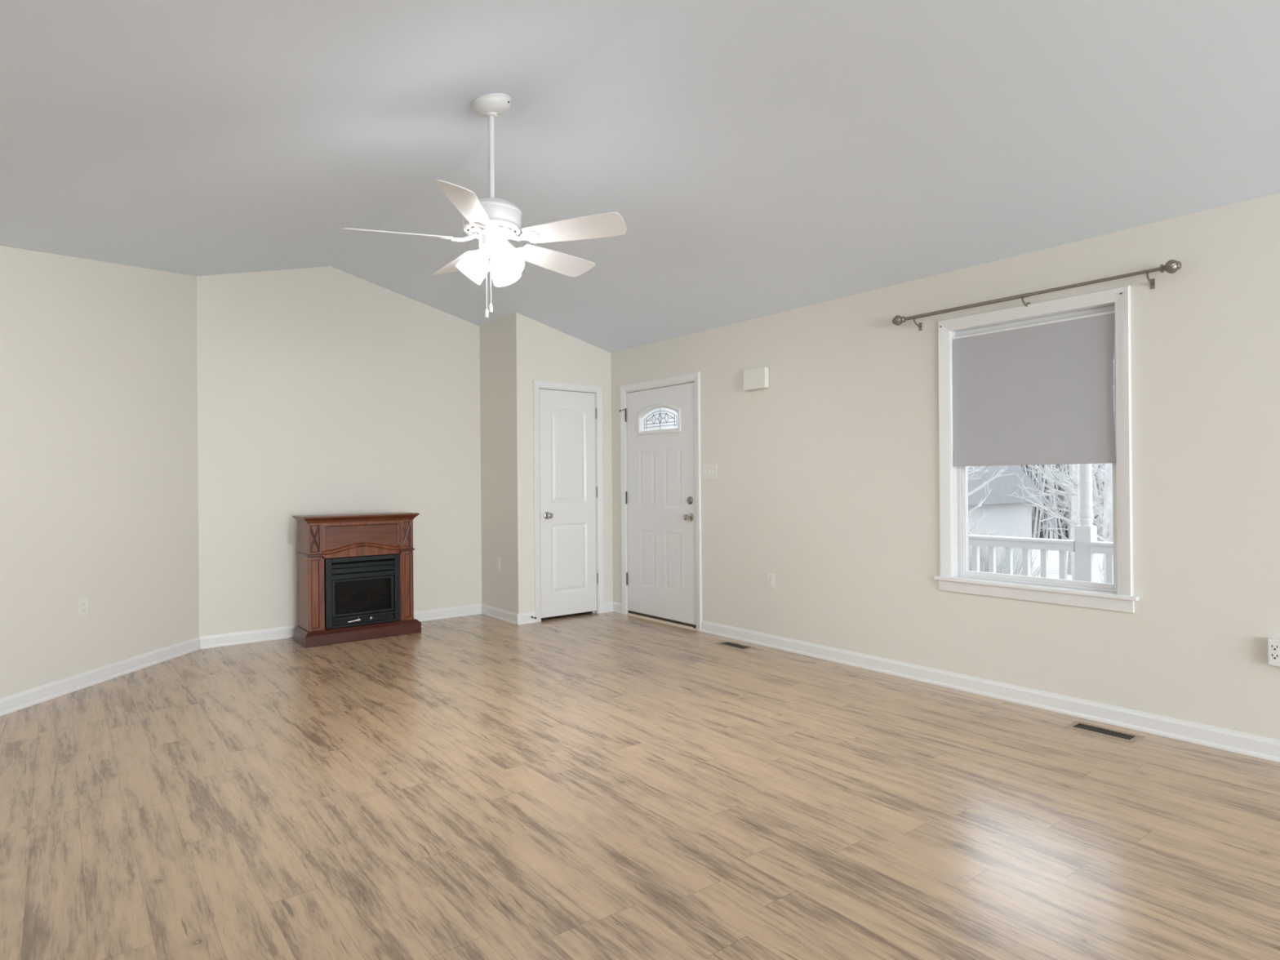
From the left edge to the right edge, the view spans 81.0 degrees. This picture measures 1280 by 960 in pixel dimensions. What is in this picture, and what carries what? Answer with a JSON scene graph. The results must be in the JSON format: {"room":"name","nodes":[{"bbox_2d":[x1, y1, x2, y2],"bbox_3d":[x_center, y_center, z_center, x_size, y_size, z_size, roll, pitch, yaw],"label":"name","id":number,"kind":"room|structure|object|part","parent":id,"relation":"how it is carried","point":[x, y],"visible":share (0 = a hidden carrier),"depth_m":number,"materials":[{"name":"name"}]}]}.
{"room":"empty living room","nodes":[
{"label":"empty living room","id":0,"kind":"room"},
{"bbox_2d":[0,245,199,697],"bbox_3d":[-3.464,-0.132,4.576,0.140,2.788,2.082,0,0,5],"label":"wall","id":1,"kind":"structure","parent":0,"point":[99,461],"depth_m":4.64,"materials":[{"name":"beige paint"}]},
{"bbox_2d":[78,597,88,617],"bbox_3d":[-3.384,0.775,4.556,0.009,0.115,0.070,0,0,5],"label":"wall outlet","id":2,"kind":"object","parent":1,"relation":"attached to","point":[82,602],"visible":1,"depth_m":4.55,"materials":[{"name":"beige plastic"}]},
{"bbox_2d":[0,636,200,715],"bbox_3d":[-3.376,1.216,4.567,0.016,0.092,2.082,0,0,5],"label":"baseboard","id":3,"kind":"structure","parent":1,"relation":"attached to","point":[24,699],"depth_m":4.60,"materials":[{"name":"white wood"}]},
{"bbox_2d":[196,266,481,636],"bbox_3d":[-2.166,-0.258,6.585,3.603,3.026,0.140,0,0,-38],"label":"wall","id":4,"kind":"structure","parent":0,"point":[329,389],"depth_m":6.14,"materials":[{"name":"beige paint"}]},
{"bbox_2d":[293,567,298,582],"bbox_3d":[-2.747,0.762,6.031,0.070,0.115,0.009,0,0,-38],"label":"wall outlet","id":5,"kind":"object","parent":4,"relation":"attached to","point":[295,570],"visible":0.39,"depth_m":6.02,"materials":[{"name":"beige plastic"}]},
{"bbox_2d":[200,604,481,648],"bbox_3d":[-2.384,1.211,6.306,2.300,0.092,0.016,0,0,-38],"label":"baseboard","id":6,"kind":"structure","parent":4,"relation":"attached to","point":[287,632],"depth_m":5.92,"materials":[{"name":"white wood"}]},
{"bbox_2d":[480,315,512,612],"bbox_3d":[-1.265,-0.097,6.819,0.110,2.691,0.598,0,0,-38],"label":"wall","id":7,"kind":"structure","parent":0,"point":[495,335],"depth_m":6.78,"materials":[{"name":"beige paint"}]},
{"bbox_2d":[496,556,500,570],"bbox_3d":[-1.278,0.753,6.747,0.009,0.115,0.070,0,0,-38],"label":"wall outlet","id":8,"kind":"object","parent":7,"relation":"attached to","point":[498,559],"visible":1,"depth_m":6.74,"materials":[{"name":"beige plastic"}]},
{"bbox_2d":[480,604,519,624],"bbox_3d":[-1.267,1.202,6.730,0.016,0.092,0.718,0,0,-38],"label":"baseboard","id":9,"kind":"structure","parent":7,"relation":"attached to","point":[497,613],"depth_m":6.71,"materials":[{"name":"white wood"}]},
{"bbox_2d":[510,312,613,621],"bbox_3d":[-0.695,-0.102,6.814,1.003,2.691,0.110,0,0,-38],"label":"wall","id":10,"kind":"structure","parent":0,"point":[539,351],"depth_m":6.55,"materials":[{"name":"beige paint"}]},
{"bbox_2d":[516,612,535,625],"bbox_3d":[-0.985,1.200,6.498,0.176,0.092,0.016,0,0,-38],"label":"baseboard","id":11,"kind":"structure","parent":10,"relation":"attached to","point":[523,618],"depth_m":6.49,"materials":[{"name":"white wood"}]},
{"bbox_2d":[533,380,604,622],"bbox_3d":[-0.654,0.184,6.801,0.733,2.118,0.176,0,0,-38],"label":"door","id":12,"kind":"structure","parent":10,"relation":"in","point":[567,442],"depth_m":6.78,"materials":[{"name":"white paint"}]},
{"bbox_3d":[-0.803,0.314,6.617,0.064,0.064,0.071,0,0,-38],"label":"knob","id":13,"kind":"part","parent":12,"relation":"part of","materials":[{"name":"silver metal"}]},
{"bbox_2d":[604,601,613,613],"bbox_3d":[-0.295,1.195,7.035,0.114,0.092,0.016,0,0,-38],"label":"baseboard","id":14,"kind":"structure","parent":10,"relation":"attached to","point":[608,606],"depth_m":7.03,"materials":[{"name":"white wood"}]},
{"bbox_2d":[0,611,1279,959],"bbox_3d":[0.039,1.288,0.841,7.480,0.120,12.495,0,0,-38],"label":"floor","id":15,"kind":"structure","parent":0,"point":[588,785],"depth_m":2.76,"materials":[{"name":"beige laminate"}]},
{"bbox_2d":[292,511,421,648],"bbox_3d":[-2.260,0.766,6.016,0.898,0.979,0.350,0,0,-38],"label":"electric fireplace","id":16,"kind":"object","parent":15,"relation":"on","point":[355,571],"visible":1,"depth_m":5.89,"materials":[{"name":"brown wood"}]},
{"bbox_3d":[-2.561,0.575,5.811,0.112,0.016,0.307,0,0,-38],"label":"waist moulding","id":17,"kind":"part","parent":16,"relation":"part of","materials":[{"name":"brown wood"}]},
{"bbox_3d":[-2.476,0.448,5.707,0.086,0.215,0.018,0,0,-38],"label":"crossed moulding","id":18,"kind":"part","parent":16,"relation":"part of","materials":[{"name":"brown wood"}]},
{"bbox_2d":[292,511,419,524],"bbox_3d":[-2.270,0.303,6.022,0.895,0.053,0.335,0,0,-38],"label":"mantel shelf","id":19,"kind":"object","parent":16,"relation":"attached to","point":[398,517],"depth_m":5.91,"materials":[{"name":"brown wood"}]},
{"bbox_3d":[-2.198,0.467,5.932,0.596,0.255,0.011,0,0,-38],"label":"frieze panel","id":20,"kind":"part","parent":16,"relation":"part of","materials":[{"name":"brown wood"}]},
{"bbox_3d":[-2.193,0.447,5.925,0.616,0.236,0.014,0,0,-38],"label":"frieze frame","id":21,"kind":"part","parent":16,"relation":"part of","materials":[{"name":"brown wood"}]},
{"bbox_3d":[-2.189,0.534,5.921,0.612,0.081,0.025,0,0,-38],"label":"arch moulding","id":22,"kind":"part","parent":16,"relation":"part of","materials":[{"name":"brown wood"}]},
{"bbox_3d":[-2.185,0.875,5.929,0.581,0.540,0.020,0,0,-38],"label":"firebox frame","id":23,"kind":"part","parent":16,"relation":"part of","materials":[{"name":"black metal"}]},
{"bbox_3d":[-2.189,0.916,5.935,0.481,0.284,0.014,0,0,-38],"label":"glass frame","id":24,"kind":"part","parent":16,"relation":"part of","materials":[{"name":"black glass"}]},
{"bbox_3d":[-2.189,0.915,5.935,0.437,0.250,0.003,0,0,-38],"label":"glass","id":25,"kind":"part","parent":16,"relation":"part of","materials":[{"name":"black glass"}]},
{"bbox_3d":[-2.197,1.103,5.947,0.489,0.068,0.006,0,0,-38],"label":"control panel","id":26,"kind":"part","parent":16,"relation":"part of","materials":[{"name":"black metal"}]},
{"bbox_3d":[-1.912,0.444,6.146,0.085,0.215,0.018,0,0,-38],"label":"crossed moulding","id":27,"kind":"part","parent":16,"relation":"part of","materials":[{"name":"brown wood"}]},
{"bbox_3d":[-1.991,0.571,6.254,0.111,0.016,0.307,0,0,-38],"label":"waist moulding","id":28,"kind":"part","parent":16,"relation":"part of","materials":[{"name":"brown wood"}]},
{"bbox_2d":[714,640,756,650],"bbox_3d":[0.704,1.228,5.560,0.144,0.004,0.300,0,0,-38],"label":"floor vent","id":29,"kind":"object","parent":15,"relation":"in","point":[726,643],"visible":1,"depth_m":5.55,"materials":[{"name":"beige metal"}]},
{"bbox_2d":[1063,720,1144,743],"bbox_3d":[2.235,1.213,3.614,0.144,0.004,0.300,0,0,-38],"label":"floor vent","id":30,"kind":"object","parent":15,"relation":"in","point":[1117,735],"visible":1,"depth_m":3.60,"materials":[{"name":"beige metal"}]},
{"bbox_2d":[0,0,1279,352],"bbox_3d":[0.077,-1.548,0.766,7.480,0.741,12.095,0,0,-38],"label":"ceiling","id":31,"kind":"structure","parent":0,"point":[756,158],"depth_m":3.28,"materials":[{"name":"paint"}]},
{"bbox_2d":[340,93,626,318],"bbox_3d":[-0.689,-1.242,3.465,1.252,1.022,1.222,0,0,-38],"label":"ceiling fan","id":32,"kind":"object","parent":31,"relation":"hanging from","point":[493,221],"visible":1,"depth_m":3.37,"materials":[{"name":"white metal"}]},
{"bbox_3d":[-1.071,-1.093,3.311,0.475,0.052,0.147,0,0,-16],"label":"blade","id":33,"kind":"part","parent":32,"relation":"part of","materials":[{"name":"white wood"}]},
{"bbox_3d":[-0.902,-1.093,3.772,0.155,0.052,0.476,0,0,-38],"label":"blade","id":34,"kind":"part","parent":32,"relation":"part of","materials":[{"name":"white wood"}]},
{"bbox_3d":[-0.687,-1.097,3.016,0.147,0.052,0.475,0,0,2],"label":"blade","id":35,"kind":"part","parent":32,"relation":"part of","materials":[{"name":"white wood"}]},
{"bbox_3d":[-0.774,-0.976,3.451,0.147,0.150,0.150,0,0,-38],"label":"lamp shade","id":36,"kind":"part","parent":32,"relation":"part of","materials":[{"name":"white glass"}]},
{"bbox_3d":[-0.692,-0.915,3.383,0.004,0.294,0.004,0,0,-38],"label":"pull chain","id":37,"kind":"part","parent":32,"relation":"part of","materials":[{"name":"white metal"}]},
{"bbox_3d":[-0.691,-0.751,3.382,0.017,0.041,0.017,0,0,-38],"label":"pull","id":38,"kind":"part","parent":32,"relation":"part of","materials":[{"name":"white plastic"}]},
{"bbox_3d":[-0.674,-0.927,3.383,0.004,0.270,0.004,0,0,-38],"label":"pull chain","id":39,"kind":"part","parent":32,"relation":"part of","materials":[{"name":"white metal"}]},
{"bbox_3d":[-0.673,-0.775,3.382,0.017,0.041,0.017,0,0,-38],"label":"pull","id":40,"kind":"part","parent":32,"relation":"part of","materials":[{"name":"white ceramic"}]},
{"bbox_3d":[-0.616,-1.004,3.384,0.059,0.082,0.078,0,0,-38],"label":"bulb","id":41,"kind":"part","parent":32,"relation":"part of","materials":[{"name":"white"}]},
{"bbox_3d":[-0.636,-0.977,3.521,0.151,0.150,0.144,0,0,-38],"label":"lamp shade","id":42,"kind":"part","parent":32,"relation":"part of","materials":[{"name":"white glass"}]},
{"bbox_3d":[-0.595,-0.977,3.370,0.138,0.150,0.151,0,0,-38],"label":"lamp shade","id":43,"kind":"part","parent":32,"relation":"part of","materials":[{"name":"white glass"}]},
{"bbox_3d":[-0.424,-1.097,3.755,0.147,0.052,0.475,-1,0,38],"label":"blade","id":44,"kind":"part","parent":32,"relation":"part of","materials":[{"name":"white wood"}]},
{"bbox_3d":[-0.287,-1.099,3.290,0.475,0.052,0.147,0,0,20],"label":"blade","id":45,"kind":"part","parent":32,"relation":"part of","materials":[{"name":"white wood"}]},
{"bbox_2d":[610,192,1279,740],"bbox_3d":[2.970,-0.012,3.038,0.140,2.440,12.045,0,0,-38],"label":"wall","id":46,"kind":"structure","parent":0,"point":[827,482],"depth_m":4.11,"materials":[{"name":"beige paint"}]},
{"bbox_2d":[612,601,622,613],"bbox_3d":[-0.212,1.194,7.007,0.016,0.092,0.162,0,0,-38],"label":"baseboard","id":47,"kind":"structure","parent":46,"relation":"attached to","point":[617,607],"depth_m":7.00,"materials":[{"name":"white wood"}]},
{"bbox_2d":[618,371,702,631],"bbox_3d":[0.195,0.179,6.548,0.207,2.114,1.075,0,0,-38],"label":"door","id":48,"kind":"structure","parent":46,"relation":"in","point":[660,426],"depth_m":6.49,"materials":[{"name":"white paint"}]},
{"bbox_3d":[0.168,-0.534,6.533,0.042,0.264,0.584,0,0,-38],"label":"glass frame","id":49,"kind":"part","parent":48,"relation":"part of","materials":[{"name":"white paint"}]},
{"bbox_3d":[0.179,-0.534,6.542,0.006,0.196,0.516,0,0,-38],"label":"glass","id":50,"kind":"part","parent":48,"relation":"part of","materials":[{"name":"glass"}]},
{"bbox_3d":[0.393,0.308,6.185,0.071,0.068,0.068,0,0,-38],"label":"knob","id":51,"kind":"part","parent":48,"relation":"part of","materials":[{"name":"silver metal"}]},
{"bbox_2d":[702,464,716,479],"bbox_3d":[0.555,-0.064,6.012,0.016,0.115,0.166,0,0,-38],"label":"light switch","id":52,"kind":"object","parent":46,"relation":"attached to","point":[709,472],"visible":1,"depth_m":6.01,"materials":[{"name":"beige plastic"}]},
{"bbox_2d":[742,366,768,391],"bbox_3d":[0.866,-0.752,5.579,0.050,0.156,0.226,0,0,-38],"label":"door chime","id":53,"kind":"object","parent":46,"relation":"attached to","point":[754,379],"visible":1,"depth_m":5.55,"materials":[{"name":"beige plastic"}]},
{"bbox_2d":[767,573,774,589],"bbox_3d":[0.961,0.745,5.504,0.009,0.115,0.070,0,0,-38],"label":"wall outlet","id":54,"kind":"object","parent":46,"relation":"attached to","point":[771,577],"visible":1,"depth_m":5.50,"materials":[{"name":"beige plastic"}]},
{"bbox_2d":[700,620,1279,762],"bbox_3d":[3.512,1.156,2.225,0.016,0.092,9.810,0,0,-38],"label":"baseboard","id":55,"kind":"structure","parent":46,"relation":"attached to","point":[1256,746],"depth_m":4.02,"materials":[{"name":"white wood"}]},
{"bbox_2d":[933,285,1139,613],"bbox_3d":[2.132,-0.147,4.086,0.174,1.592,1.060,0,0,-38],"label":"window","id":56,"kind":"structure","parent":46,"relation":"in","point":[955,575],"depth_m":3.98,"materials":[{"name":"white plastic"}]},
{"bbox_2d":[951,310,1115,466],"bbox_3d":[2.116,-0.472,4.071,0.040,0.780,0.872,0,0,-38],"label":"roller shade","id":57,"kind":"object","parent":56,"relation":"attached to","point":[1042,393],"visible":0.98,"depth_m":4.02,"materials":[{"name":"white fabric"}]},
{"bbox_3d":[2.104,0.578,4.059,0.089,0.021,1.060,0,0,-38],"label":"sill","id":58,"kind":"part","parent":56,"relation":"part of","materials":[{"name":"white wood"}]},
{"bbox_3d":[2.169,-0.156,4.110,0.070,1.444,0.872,0,0,-38],"label":"frame","id":59,"kind":"part","parent":56,"relation":"part of","materials":[{"name":"white plastic"}]},
{"bbox_3d":[2.160,0.191,4.101,0.026,0.730,0.826,0,0,-38],"label":"sash","id":60,"kind":"part","parent":56,"relation":"part of","materials":[{"name":"white plastic"}]},
{"bbox_3d":[2.160,0.191,4.101,0.006,0.678,0.774,0,0,-38],"label":"pane","id":61,"kind":"part","parent":56,"relation":"part of","materials":[{"name":"clear glass"}]},
{"bbox_3d":[2.179,-0.500,4.120,0.026,0.708,0.826,0,0,-38],"label":"sash","id":62,"kind":"part","parent":56,"relation":"part of","materials":[{"name":"white plastic"}]},
{"bbox_2d":[892,259,1182,330],"bbox_3d":[2.033,-0.961,4.036,0.102,0.104,1.498,0,0,-38],"label":"curtain rod","id":63,"kind":"object","parent":46,"relation":"attached to","point":[1171,266],"visible":1,"depth_m":3.90,"materials":[{"name":"grey metal"}]},
{"bbox_2d":[1266,637,1279,666],"bbox_3d":[2.757,0.739,3.174,0.037,0.114,0.152,0,0,-38],"label":"wall outlet","id":64,"kind":"object","parent":46,"relation":"attached to","point":[1273,644],"visible":1,"depth_m":3.21,"materials":[{"name":"white plastic"}]},
{"label":"outside","id":65,"kind":"structure","parent":0,"visible":0},
{"bbox_2d":[979,549,1103,582],"bbox_3d":[27.127,2.835,33.777,75.720,2.450,100.000,0,0,-38],"label":"ground","id":66,"kind":"structure","parent":65,"point":[1053,565],"depth_m":32.70,"materials":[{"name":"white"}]},
{"bbox_2d":[968,480,994,516],"bbox_3d":[8.880,-1.403,22.359,3.993,9.021,3.097,-1,0,28],"label":"bare tree","id":67,"kind":"object","parent":66,"relation":"on","point":[979,505],"visible":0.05,"depth_m":21.84,"materials":[{"name":"grey plant"}]},
{"bbox_2d":[967,466,1000,535],"bbox_3d":[5.660,-0.967,14.624,2.442,6.774,2.590,0,0,18],"label":"bare tree","id":68,"kind":"object","parent":66,"relation":"on","point":[979,468],"visible":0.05,"depth_m":13.63,"materials":[{"name":"grey plant"}]},
{"bbox_2d":[967,465,1017,531],"bbox_3d":[7.272,-0.938,18.518,3.014,7.358,3.391,0,0,-38],"label":"bare tree","id":69,"kind":"object","parent":66,"relation":"on","point":[998,474],"visible":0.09,"depth_m":18.20,"materials":[{"name":"grey plant"}]},
{"bbox_2d":[968,465,1048,568],"bbox_3d":[10.180,1.021,32.508,9.400,5.450,10.400,0,0,-38],"label":"house","id":70,"kind":"structure","parent":66,"relation":"on","point":[1010,514],"depth_m":29.30,"materials":[{"name":"white"}]},
{"bbox_2d":[968,528,1052,577],"bbox_3d":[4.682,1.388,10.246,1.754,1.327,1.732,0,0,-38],"label":"brush","id":71,"kind":"object","parent":66,"relation":"on","point":[983,562],"visible":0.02,"depth_m":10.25,"materials":[{"name":"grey plant"}]},
{"bbox_2d":[1004,374,1114,540],"bbox_3d":[11.252,-1.751,19.521,3.399,9.665,3.736,0,0,-3],"label":"bare tree","id":72,"kind":"object","parent":66,"relation":"on","point":[1100,495],"visible":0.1,"depth_m":19.53,"materials":[{"name":"grey plant"}]},
{"bbox_2d":[1019,463,1104,574],"bbox_3d":[15.976,-1.187,27.692,3.789,9.543,3.615,0,0,19],"label":"bare tree","id":73,"kind":"object","parent":66,"relation":"on","point":[1069,497],"visible":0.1,"depth_m":27.50,"materials":[{"name":"grey plant"}]},
{"bbox_2d":[1018,377,1114,582],"bbox_3d":[7.404,-0.900,11.979,2.624,6.504,2.732,0,0,-38],"label":"bare tree","id":74,"kind":"object","parent":66,"relation":"on","point":[1107,526],"visible":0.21,"depth_m":11.82,"materials":[{"name":"grey plant"}]},
{"bbox_2d":[1018,375,1114,539],"bbox_3d":[26.750,-2.340,52.615,13.363,13.024,36.278,0,0,-38],"label":"woods","id":75,"kind":"object","parent":66,"relation":"on","point":[1037,517],"visible":0.03,"depth_m":47.43,"materials":[{"name":"grey plant"}]},
{"bbox_2d":[1036,463,1102,539],"bbox_3d":[19.875,0.013,34.337,2.939,7.686,2.771,-1,0,42],"label":"bare tree","id":76,"kind":"object","parent":66,"relation":"on","point":[1062,503],"visible":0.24,"depth_m":34.53,"materials":[{"name":"grey plant"}]},
{"bbox_2d":[1031,376,1114,580],"bbox_3d":[14.097,-1.428,24.062,2.892,9.584,4.255,0,0,-38],"label":"bare tree","id":77,"kind":"object","parent":66,"relation":"on","point":[1073,513],"visible":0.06,"depth_m":23.72,"materials":[{"name":"grey plant"}]},
{"bbox_2d":[1071,554,1106,582],"bbox_3d":[5.335,1.379,7.812,1.437,1.145,1.483,0,0,-38],"label":"brush","id":78,"kind":"object","parent":66,"relation":"on","point":[1104,554],"visible":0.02,"depth_m":8.27,"materials":[{"name":"grey plant"}]},
{"bbox_2d":[1073,463,1105,519],"bbox_3d":[10.161,-1.202,15.501,2.919,7.828,3.425,0,0,-25],"label":"bare tree","id":79,"kind":"object","parent":66,"relation":"on","point":[1100,470],"visible":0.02,"depth_m":15.89,"materials":[{"name":"grey plant"}]},
{"bbox_2d":[1092,465,1104,488],"bbox_3d":[24.245,-0.565,37.093,3.305,8.863,3.878,0,0,-6],"label":"bare tree","id":80,"kind":"object","parent":66,"relation":"on","point":[1102,465],"visible":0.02,"depth_m":37.74,"materials":[{"name":"grey plant"}]},
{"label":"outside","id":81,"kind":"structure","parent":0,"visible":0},
{"bbox_3d":[2.273,1.398,5.752,2.080,0.120,8.700,0,0,-38],"label":"floor","id":82,"kind":"structure","parent":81,"visible":0},
{"bbox_2d":[1074,463,1097,582],"bbox_3d":[3.432,-0.122,5.781,0.120,2.900,0.120,0,0,-38],"label":"porch post","id":83,"kind":"object","parent":82,"relation":"on","point":[1085,562],"visible":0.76,"depth_m":5.74,"materials":[{"name":"white paint"}]},
{"bbox_2d":[968,534,1074,579],"bbox_3d":[2.906,0.845,6.415,0.130,0.738,1.538,0,0,-38],"label":"porch railing","id":84,"kind":"object","parent":83,"relation":"attached to","point":[1063,546],"visible":0.21,"depth_m":6.10,"materials":[{"name":"white paint"}]},
{"bbox_3d":[2.904,0.517,6.416,0.130,0.083,1.538,0,0,-38],"label":"rail","id":85,"kind":"part","parent":84,"relation":"part of","materials":[{"name":"white paint"}]},
{"bbox_2d":[1088,541,1113,583],"bbox_3d":[4.003,0.834,5.007,0.130,0.738,1.792,0,0,-38],"label":"porch railing","id":86,"kind":"object","parent":83,"relation":"attached to","point":[1095,547],"visible":0.1,"depth_m":5.61,"materials":[{"name":"white paint"}]},
{"bbox_3d":[4.000,0.506,5.007,0.130,0.083,1.792,0,0,-38],"label":"rail","id":87,"kind":"part","parent":86,"relation":"part of","materials":[{"name":"white paint"}]}
]}

